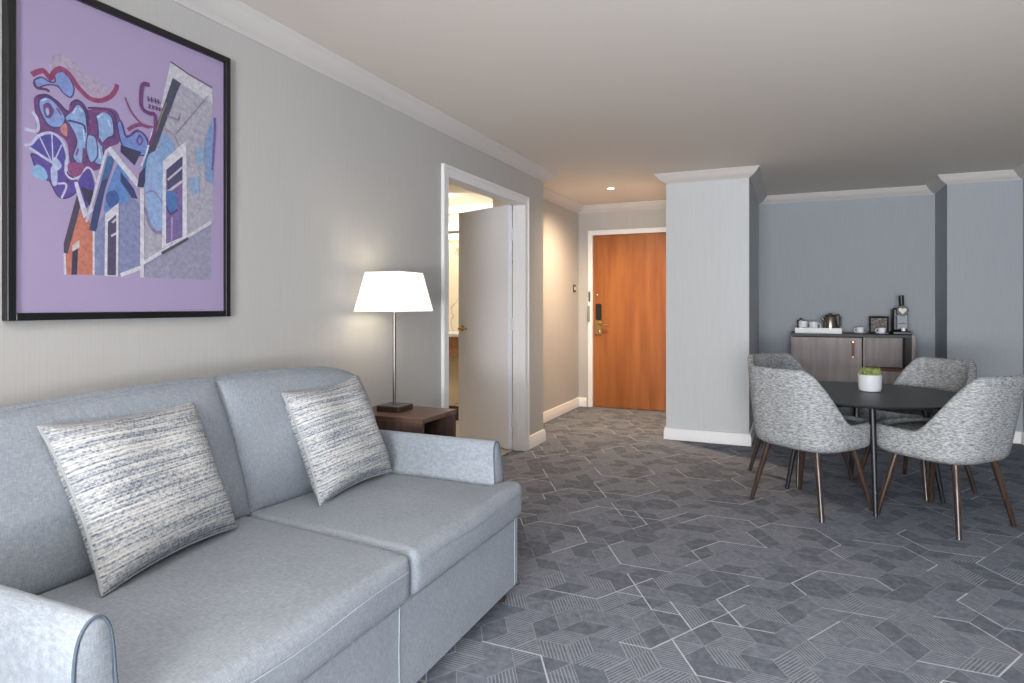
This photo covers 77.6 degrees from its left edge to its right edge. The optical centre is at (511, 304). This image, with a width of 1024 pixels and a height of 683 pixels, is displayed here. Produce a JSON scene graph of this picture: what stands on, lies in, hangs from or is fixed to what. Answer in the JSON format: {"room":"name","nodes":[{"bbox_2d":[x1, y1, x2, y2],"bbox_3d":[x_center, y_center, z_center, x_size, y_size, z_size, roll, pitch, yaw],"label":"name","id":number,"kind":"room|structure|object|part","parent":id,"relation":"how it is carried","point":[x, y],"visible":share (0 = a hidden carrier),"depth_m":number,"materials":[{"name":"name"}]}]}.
{"room":"hotel room","nodes":[
{"label":"hotel room","id":0,"kind":"room"},
{"bbox_2d":[0,0,542,434],"bbox_3d":[-1.593,0.018,1.857,0.320,2.385,8.500,0,0,24],"label":"wall","id":1,"kind":"structure","parent":0,"point":[332,184],"depth_m":2.89,"materials":[{"name":"grey paint"}]},
{"bbox_2d":[2,0,230,320],"bbox_3d":[-1.272,-0.461,2.148,0.030,1.011,0.774,0,0,24],"label":"framed picture","id":2,"kind":"object","parent":1,"relation":"attached to","point":[116,124],"visible":1,"depth_m":2.06,"materials":[{"name":"black"}]},
{"bbox_2d":[458,205,512,449],"bbox_3d":[-0.256,0.183,5.529,0.097,2.037,0.692,0,0,-43],"label":"door","id":3,"kind":"structure","parent":1,"relation":"in","point":[485,328],"depth_m":5.50,"materials":[{"name":"white paint"}]},
{"bbox_3d":[-0.437,0.210,5.694,0.056,0.052,0.136,0,0,-43],"label":"handle","id":4,"kind":"part","parent":3,"relation":"part of","materials":[{"name":"gold metal"}]},
{"bbox_2d":[441,163,529,450],"bbox_3d":[-0.196,0.156,4.705,0.122,2.108,1.420,0,0,24],"label":"trim","id":5,"kind":"structure","parent":1,"relation":"attached to","point":[520,203],"depth_m":5.27,"materials":[{"name":"white paint"}]},
{"bbox_2d":[171,0,1023,213],"bbox_3d":[0.611,-1.135,2.054,4.190,0.080,10.650,0,0,24],"label":"trim","id":6,"kind":"structure","parent":1,"relation":"attached to","point":[235,15],"depth_m":4.07,"materials":[{"name":"grey paint"}]},
{"bbox_2d":[449,214,458,330],"bbox_3d":[-0.556,0.030,7.086,1.830,2.360,0.100,0,0,24],"label":"wall","id":7,"kind":"structure","parent":0,"point":[453,218],"depth_m":7.07,"materials":[{"name":"beige paint"}]},
{"bbox_2d":[449,224,458,239],"bbox_3d":[-0.401,-0.802,6.918,1.050,0.165,0.080,0,0,24],"label":"light","id":8,"kind":"object","parent":7,"relation":"attached to","point":[453,235],"visible":0.02,"depth_m":6.99,"materials":[{"name":"white glass"}]},
{"bbox_2d":[449,203,492,213],"bbox_3d":[-0.554,-1.050,6.992,1.710,0.080,0.070,0,0,24],"label":"trim","id":9,"kind":"structure","parent":7,"relation":"attached to","point":[457,209],"depth_m":6.92,"materials":[{"name":"white paint"}]},
{"bbox_2d":[449,184,492,205],"bbox_3d":[-1.100,-1.120,5.467,2.150,0.060,3.500,0,0,24],"label":"ceiling","id":10,"kind":"structure","parent":0,"point":[457,195],"depth_m":6.46,"materials":[{"name":"beige paint"}]},
{"bbox_2d":[493,199,512,440],"bbox_3d":[0.185,0.030,6.144,0.330,2.360,1.020,0,0,24],"label":"wall","id":11,"kind":"structure","parent":0,"point":[496,203],"depth_m":5.67,"materials":[{"name":"beige paint"}]},
{"bbox_2d":[543,199,578,411],"bbox_3d":[0.326,0.018,6.694,0.100,2.385,2.100,0,0,24],"label":"wall","id":12,"kind":"structure","parent":0,"point":[560,224],"depth_m":7.02,"materials":[{"name":"beige paint"}]},
{"bbox_2d":[530,397,586,448],"bbox_3d":[0.472,1.158,6.484,0.338,0.104,2.365,0,0,24],"label":"baseboard","id":13,"kind":"structure","parent":12,"relation":"attached to","point":[538,437],"depth_m":6.80,"materials":[{"name":"white paint"}]},
{"bbox_2d":[579,208,665,406],"bbox_3d":[1.368,0.018,7.435,1.405,2.385,0.100,0,0,24],"label":"wall","id":14,"kind":"structure","parent":0,"point":[648,218],"depth_m":7.59,"materials":[{"name":"grey paint"}]},
{"bbox_2d":[588,292,589,320],"bbox_3d":[0.912,0.017,7.541,0.026,0.355,0.033,0,0,24],"label":"guard","id":15,"kind":"object","parent":14,"relation":"attached to","point":[588,292],"visible":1,"depth_m":7.55,"materials":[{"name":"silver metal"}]},
{"bbox_2d":[588,227,665,406],"bbox_3d":[1.398,0.165,7.409,1.036,2.091,0.122,0,0,24],"label":"trim","id":16,"kind":"structure","parent":14,"relation":"attached to","point":[591,234],"depth_m":7.55,"materials":[{"name":"white paint"}]},
{"bbox_2d":[593,233,665,410],"bbox_3d":[1.382,0.191,7.372,0.920,2.026,0.123,0,0,24],"label":"door","id":17,"kind":"structure","parent":14,"relation":"in","point":[629,270],"depth_m":7.40,"materials":[{"name":"brown wood"}]},
{"bbox_3d":[1.025,0.263,7.538,0.083,0.175,0.021,0,0,24],"label":"lock plate","id":18,"kind":"part","parent":17,"relation":"part of","materials":[{"name":"gold metal"}]},
{"bbox_2d":[239,0,1023,204],"bbox_3d":[0.599,-1.215,2.087,4.600,0.080,10.900,0,0,24],"label":"ceiling","id":19,"kind":"structure","parent":0,"point":[819,95],"depth_m":3.30,"materials":[{"name":"beige paint"}]},
{"bbox_2d":[666,178,758,433],"bbox_3d":[2.065,0.018,6.403,0.705,2.385,1.720,0,0,24],"label":"wall column","id":20,"kind":"structure","parent":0,"point":[712,227],"depth_m":5.62,"materials":[{"name":"grey paint"}]},
{"bbox_2d":[417,406,1023,682],"bbox_3d":[-0.178,1.239,2.432,6.300,0.061,10.900,0,0,24],"label":"floor","id":21,"kind":"structure","parent":0,"point":[643,556],"depth_m":2.89,"materials":[{"name":"carpet"}]},
{"bbox_2d":[0,367,521,682],"bbox_3d":[-0.760,0.728,2.039,1.015,0.964,1.767,0,0,24],"label":"sofa","id":22,"kind":"object","parent":21,"relation":"on","point":[377,581],"visible":0.81,"depth_m":1.76,"materials":[{"name":"grey fabric"}]},
{"bbox_3d":[-1.116,0.845,1.293,0.890,0.620,0.113,0,0,24],"label":"arm","id":23,"kind":"part","parent":22,"relation":"part of"},
{"bbox_2d":[0,377,249,594],"bbox_3d":[-1.170,0.494,1.844,0.207,0.497,0.956,0,0,24],"label":"cushion","id":24,"kind":"object","parent":22,"relation":"on","point":[43,551],"depth_m":1.66,"materials":[{"name":"grey fabric"}]},
{"bbox_2d":[37,402,236,596],"bbox_3d":[-1.039,0.512,1.831,0.248,0.415,0.510,0,0,12],"label":"throw pillow","id":25,"kind":"object","parent":22,"relation":"on","point":[141,489],"visible":1,"depth_m":1.70,"materials":[{"name":"fabric"}]},
{"bbox_2d":[38,516,408,682],"bbox_3d":[-0.802,0.795,1.640,0.762,0.158,0.989,0,0,24],"label":"seat cushion","id":26,"kind":"object","parent":22,"relation":"on","point":[263,599],"depth_m":1.59,"materials":[{"name":"grey fabric"}]},
{"bbox_2d":[214,367,375,512],"bbox_3d":[-0.828,0.494,2.542,0.200,0.497,0.811,0,0,30],"label":"cushion","id":27,"kind":"object","parent":22,"relation":"on","point":[268,473],"depth_m":2.30,"materials":[{"name":"grey fabric"}]},
{"bbox_2d":[281,375,391,505],"bbox_3d":[-0.681,0.514,2.549,0.239,0.419,0.496,0,0,24],"label":"throw pillow","id":28,"kind":"object","parent":22,"relation":"on","point":[338,437],"visible":1,"depth_m":2.42,"materials":[{"name":"fabric"}]},
{"bbox_2d":[248,473,521,594],"bbox_3d":[-0.457,0.795,2.417,0.762,0.158,0.832,0,0,24],"label":"seat cushion","id":29,"kind":"object","parent":22,"relation":"on","point":[437,521],"depth_m":2.24,"materials":[{"name":"grey fabric"}]},
{"bbox_3d":[-0.453,0.861,2.807,0.874,0.589,0.113,0,0,24],"label":"arm","id":30,"kind":"part","parent":22,"relation":"part of"},
{"bbox_2d":[372,406,456,436],"bbox_3d":[-0.552,0.873,3.216,0.440,0.675,0.330,0,0,24],"label":"end table","id":31,"kind":"object","parent":21,"relation":"on","point":[420,419],"visible":0.2,"depth_m":3.14,"materials":[{"name":"brown wood"}]},
{"bbox_2d":[354,271,432,412],"bbox_3d":[-0.598,0.185,3.236,0.286,0.700,0.286,0,0,24],"label":"table lamp","id":32,"kind":"object","parent":31,"relation":"on","point":[386,291],"visible":1,"depth_m":3.15,"materials":[{"name":"white fabric"}]},
{"bbox_3d":[-0.598,-0.067,3.236,0.286,0.197,0.286,0,0,24],"label":"lamp shade","id":33,"kind":"part","parent":32,"relation":"part of","materials":[{"name":"white fabric"}]},
{"bbox_3d":[-0.598,0.258,3.236,0.017,0.495,0.017,0,0,24],"label":"stem","id":34,"kind":"part","parent":32,"relation":"part of","materials":[{"name":"silver metal"}]},
{"bbox_3d":[-0.616,0.883,3.078,0.436,0.653,0.022,0,0,24],"label":"panel","id":35,"kind":"part","parent":31,"relation":"part of","materials":[{"name":"brown wood"}]},
{"bbox_3d":[-0.492,0.883,3.356,0.436,0.653,0.022,0,0,24],"label":"panel","id":36,"kind":"part","parent":31,"relation":"part of","materials":[{"name":"brown wood"}]},
{"bbox_2d":[449,331,458,420],"bbox_3d":[-0.559,0.750,6.747,1.300,0.920,0.519,0,0,24],"label":"bathroom vanity","id":37,"kind":"object","parent":21,"relation":"on","point":[453,335],"visible":0.03,"depth_m":6.61,"materials":[{"name":"brown wood"}]},
{"bbox_3d":[-0.535,0.785,6.802,1.260,0.528,0.399,0,0,24],"label":"panel","id":38,"kind":"part","parent":37,"relation":"part of","materials":[{"name":"brown wood"}]},
{"bbox_3d":[-0.551,0.423,6.766,1.260,0.194,0.479,0,0,24],"label":"drawer","id":39,"kind":"part","parent":37,"relation":"part of","materials":[{"name":"brown wood"}]},
{"bbox_2d":[449,331,458,336],"bbox_3d":[-0.559,0.307,6.747,1.300,0.035,0.519,0,0,24],"label":"countertop","id":40,"kind":"structure","parent":37,"relation":"on","point":[451,333],"depth_m":6.49,"materials":[{"name":"white stone"}]},
{"bbox_2d":[747,353,853,486],"bbox_3d":[2.040,0.790,4.543,0.570,0.846,0.658,0,0,-21],"label":"dining chair","id":41,"kind":"object","parent":21,"relation":"on","point":[771,360],"visible":0.15,"depth_m":4.75,"materials":[{"name":"grey fabric"}]},
{"bbox_3d":[1.787,1.020,4.631,0.134,0.387,0.040,0,0,14],"label":"leg","id":42,"kind":"part","parent":41,"relation":"part of","materials":[{"name":"brown wood"}]},
{"bbox_3d":[1.922,1.020,4.282,0.040,0.387,0.134,0,0,34],"label":"leg","id":43,"kind":"part","parent":41,"relation":"part of","materials":[{"name":"brown wood"}]},
{"bbox_3d":[2.303,1.020,4.429,0.134,0.387,0.040,0,0,14],"label":"leg","id":44,"kind":"part","parent":41,"relation":"part of","materials":[{"name":"brown wood"}]},
{"bbox_2d":[749,365,872,522],"bbox_3d":[1.794,0.790,3.855,0.658,0.846,0.570,0,0,-28],"label":"dining chair","id":45,"kind":"object","parent":21,"relation":"on","point":[791,409],"visible":0.98,"depth_m":3.63,"materials":[{"name":"grey fabric"}]},
{"bbox_3d":[1.545,1.020,3.954,0.134,0.387,0.040,0,0,27],"label":"leg","id":46,"kind":"part","parent":45,"relation":"part of","materials":[{"name":"brown wood"}]},
{"bbox_3d":[1.876,1.020,4.129,0.040,0.387,0.134,0,0,7],"label":"leg","id":47,"kind":"part","parent":45,"relation":"part of","materials":[{"name":"brown wood"}]},
{"bbox_3d":[1.736,1.020,3.593,0.040,0.387,0.134,0,0,7],"label":"leg","id":48,"kind":"part","parent":45,"relation":"part of","materials":[{"name":"brown wood"}]},
{"bbox_3d":[1.829,0.741,3.874,0.478,0.099,0.471,0,0,-28],"label":"seat","id":49,"kind":"part","parent":45,"relation":"part of","materials":[{"name":"grey fabric"}]},
{"bbox_3d":[2.067,1.020,3.769,0.134,0.387,0.040,0,0,27],"label":"leg","id":50,"kind":"part","parent":45,"relation":"part of","materials":[{"name":"brown wood"}]},
{"bbox_2d":[664,421,1023,445],"bbox_3d":[1.148,1.158,1.815,3.015,0.104,10.650,0,0,24],"label":"baseboard","id":51,"kind":"structure","parent":21,"relation":"on","point":[731,438],"depth_m":5.58,"materials":[{"name":"white paint"}]},
{"bbox_2d":[791,331,914,416],"bbox_3d":[3.376,0.746,6.375,1.065,0.928,0.486,0,0,24],"label":"sideboard","id":52,"kind":"object","parent":21,"relation":"on","point":[826,357],"visible":0.55,"depth_m":6.22,"materials":[{"name":"brown wood"}]},
{"bbox_2d":[795,327,841,333],"bbox_3d":[3.090,0.255,6.440,0.420,0.055,0.280,0,0,24],"label":"serving tray","id":53,"kind":"object","parent":52,"relation":"on","point":[821,330],"visible":0.94,"depth_m":6.31,"materials":[{"name":"white"}]},
{"bbox_2d":[798,321,807,327],"bbox_3d":[2.973,0.218,6.487,0.104,0.112,0.084,0,0,-9],"label":"mug","id":54,"kind":"object","parent":53,"relation":"on","point":[802,324],"visible":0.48,"depth_m":6.45,"materials":[{"name":"white ceramic"}]},
{"bbox_2d":[809,322,820,327],"bbox_3d":[3.049,0.222,6.420,0.098,0.105,0.080,0,0,-9],"label":"mug","id":55,"kind":"object","parent":53,"relation":"on","point":[811,324],"visible":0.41,"depth_m":6.39,"materials":[{"name":"white ceramic"}]},
{"bbox_2d":[820,313,841,327],"bbox_3d":[3.197,0.179,6.391,0.142,0.190,0.146,0,0,-23],"label":"kettle","id":56,"kind":"object","parent":53,"relation":"on","point":[830,320],"visible":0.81,"depth_m":6.35,"materials":[{"name":"silver metal"}]},
{"bbox_3d":[3.258,0.165,6.365,0.063,0.155,0.024,0,0,24],"label":"handle","id":57,"kind":"part","parent":56,"relation":"part of","materials":[{"name":"black"}]},
{"bbox_3d":[3.087,0.732,6.269,0.623,0.827,0.018,0,0,24],"label":"door","id":58,"kind":"part","parent":52,"relation":"part of","materials":[{"name":"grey wood"}]},
{"bbox_3d":[3.466,0.732,6.590,1.015,0.837,0.020,0,0,24],"label":"panel","id":59,"kind":"part","parent":52,"relation":"part of","materials":[{"name":"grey wood"}]},
{"bbox_2d":[791,331,911,337],"bbox_3d":[3.367,0.297,6.391,1.035,0.030,0.465,0,0,24],"label":"countertop","id":60,"kind":"structure","parent":52,"relation":"on","point":[844,334],"depth_m":6.19,"materials":[{"name":"black stone"}]},
{"bbox_3d":[3.297,0.430,6.158,0.026,0.160,0.016,0,0,24],"label":"strap handle","id":61,"kind":"part","parent":52,"relation":"part of","materials":[{"name":"brown leather"}]},
{"bbox_2d":[869,316,888,333],"bbox_3d":[3.636,0.197,6.321,0.170,0.170,0.075,0,0,24],"label":"framed card","id":62,"kind":"object","parent":52,"relation":"on","point":[875,322],"visible":0.82,"depth_m":6.29,"materials":[{"name":"black"}]},
{"bbox_2d":[865,366,903,370],"bbox_3d":[3.664,0.616,6.254,0.380,0.019,0.433,0,0,24],"label":"shelf","id":63,"kind":"object","parent":52,"relation":"attached to","point":[884,368],"depth_m":6.16,"materials":[{"name":"brown wood"}]},
{"bbox_3d":[3.577,0.755,6.057,0.377,0.250,0.016,0,0,24],"label":"drawer","id":64,"kind":"part","parent":52,"relation":"part of","materials":[{"name":"brown wood"}]},
{"bbox_2d":[890,295,911,334],"bbox_3d":[3.759,0.095,6.159,0.160,0.374,0.250,0,0,24],"label":"coffee machine","id":65,"kind":"object","parent":52,"relation":"on","point":[899,315],"visible":1,"depth_m":6.12,"materials":[{"name":"black"}]},
{"bbox_3d":[3.748,-0.034,6.135,0.049,0.115,0.050,0,0,24],"label":"lever","id":66,"kind":"part","parent":65,"relation":"part of","materials":[{"name":"black plastic"}]},
{"bbox_3d":[3.756,0.162,6.133,0.095,0.140,0.039,0,0,24],"label":"panel","id":67,"kind":"part","parent":65,"relation":"part of","materials":[{"name":"silver metal"}]},
{"bbox_3d":[3.855,0.747,6.177,0.029,0.926,0.460,0,0,24],"label":"panel","id":68,"kind":"part","parent":52,"relation":"part of","materials":[{"name":"grey wood"}]},
{"bbox_3d":[3.417,0.276,6.251,0.124,0.013,0.124,0,0,24],"label":"saucer","id":69,"kind":"object","parent":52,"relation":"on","visible":0},
{"bbox_2d":[854,327,863,332],"bbox_3d":[3.409,0.248,6.250,0.081,0.055,0.066,0,0,-9],"label":"espresso cup","id":70,"kind":"object","parent":69,"relation":"on","point":[858,329],"visible":1,"depth_m":6.23,"materials":[{"name":"white ceramic"}]},
{"bbox_3d":[3.565,0.276,6.142,0.124,0.013,0.124,0,0,24],"label":"saucer","id":71,"kind":"object","parent":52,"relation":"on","visible":0},
{"bbox_2d":[875,328,885,332],"bbox_3d":[3.557,0.248,6.140,0.081,0.055,0.066,0,0,-9],"label":"espresso cup","id":72,"kind":"object","parent":71,"relation":"on","point":[880,330],"visible":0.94,"depth_m":6.12,"materials":[{"name":"white ceramic"}]},
{"bbox_2d":[785,381,956,517],"bbox_3d":[2.224,0.883,4.046,1.200,0.657,1.200,0,0,24],"label":"dining table","id":73,"kind":"object","parent":21,"relation":"on","point":[843,394],"visible":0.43,"depth_m":3.82,"materials":[{"name":"black laminate"}]},
{"bbox_3d":[1.864,0.896,4.179,0.136,0.632,0.039,0,0,24],"label":"leg","id":74,"kind":"part","parent":73,"relation":"part of","materials":[{"name":"black metal"}]},
{"bbox_3d":[2.357,0.896,4.405,0.039,0.632,0.136,0,0,24],"label":"leg","id":75,"kind":"part","parent":73,"relation":"part of","materials":[{"name":"black metal"}]},
{"bbox_2d":[858,367,882,391],"bbox_3d":[2.308,0.477,4.107,0.140,0.156,0.140,0,0,24],"label":"potted plant","id":76,"kind":"object","parent":73,"relation":"on","point":[869,379],"visible":1,"depth_m":4.06,"materials":[{"name":"white ceramic"}]},
{"bbox_3d":[2.090,0.896,3.686,0.039,0.632,0.136,0,0,24],"label":"leg","id":77,"kind":"part","parent":73,"relation":"part of","materials":[{"name":"black metal"}]},
{"bbox_3d":[2.584,0.896,3.912,0.136,0.632,0.039,0,0,24],"label":"leg","id":78,"kind":"part","parent":73,"relation":"part of","materials":[{"name":"black metal"}]},
{"bbox_2d":[856,357,977,500],"bbox_3d":[2.698,0.790,4.251,0.658,0.846,0.570,0,0,-21],"label":"dining chair","id":79,"kind":"object","parent":21,"relation":"on","point":[952,375],"visible":0.32,"depth_m":4.31,"materials":[{"name":"grey fabric"}]},
{"bbox_3d":[2.437,1.020,4.369,0.134,0.387,0.040,0,0,34],"label":"leg","id":80,"kind":"part","parent":79,"relation":"part of","materials":[{"name":"brown wood"}]},
{"bbox_3d":[2.786,1.020,4.503,0.040,0.387,0.134,0,0,14],"label":"leg","id":81,"kind":"part","parent":79,"relation":"part of","materials":[{"name":"brown wood"}]},
{"bbox_3d":[2.660,0.741,4.236,0.478,0.099,0.471,0,0,-21],"label":"seat","id":82,"kind":"part","parent":79,"relation":"part of","materials":[{"name":"grey fabric"}]},
{"bbox_3d":[2.583,1.020,3.988,0.040,0.387,0.134,0,0,14],"label":"leg","id":83,"kind":"part","parent":79,"relation":"part of","materials":[{"name":"brown wood"}]},
{"bbox_3d":[2.933,1.020,4.122,0.134,0.387,0.040,0,0,34],"label":"leg","id":84,"kind":"part","parent":79,"relation":"part of","materials":[{"name":"brown wood"}]},
{"bbox_2d":[876,374,1023,540],"bbox_3d":[2.435,0.790,3.572,0.570,0.846,0.658,0,0,-25],"label":"dining chair","id":85,"kind":"object","parent":21,"relation":"on","point":[977,425],"visible":0.98,"depth_m":3.32,"materials":[{"name":"grey fabric"}]},
{"bbox_3d":[2.166,1.020,3.669,0.134,0.387,0.040,0,0,10],"label":"leg","id":86,"kind":"part","parent":85,"relation":"part of","materials":[{"name":"brown wood"}]},
{"bbox_3d":[2.418,0.741,3.608,0.471,0.099,0.478,0,0,-25],"label":"seat","id":87,"kind":"part","parent":85,"relation":"part of","materials":[{"name":"grey fabric"}]},
{"bbox_3d":[2.537,1.020,3.840,0.040,0.387,0.134,0,0,31],"label":"leg","id":88,"kind":"part","parent":85,"relation":"part of","materials":[{"name":"brown wood"}]},
{"bbox_3d":[2.322,1.020,3.329,0.040,0.387,0.134,0,0,31],"label":"leg","id":89,"kind":"part","parent":85,"relation":"part of","materials":[{"name":"brown wood"}]},
{"bbox_3d":[2.693,1.020,3.500,0.134,0.387,0.040,0,0,10],"label":"leg","id":90,"kind":"part","parent":85,"relation":"part of","materials":[{"name":"brown wood"}]},
{"bbox_2d":[759,194,934,358],"bbox_3d":[3.458,0.018,6.671,1.625,2.385,0.100,0,0,24],"label":"wall","id":91,"kind":"structure","parent":0,"point":[852,259],"depth_m":6.61,"materials":[{"name":"grey paint"}]},
{"bbox_2d":[935,180,1022,431],"bbox_3d":[4.388,0.018,5.957,0.655,2.385,0.650,0,0,24],"label":"wall","id":92,"kind":"structure","parent":0,"point":[979,226],"depth_m":5.69,"materials":[{"name":"grey paint"}]},
{"bbox_2d":[1023,179,1023,431],"bbox_3d":[2.460,0.018,0.932,0.100,2.385,10.100,0,0,24],"label":"wall","id":93,"kind":"structure","parent":0,"point":[1023,179],"depth_m":5.55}
]}

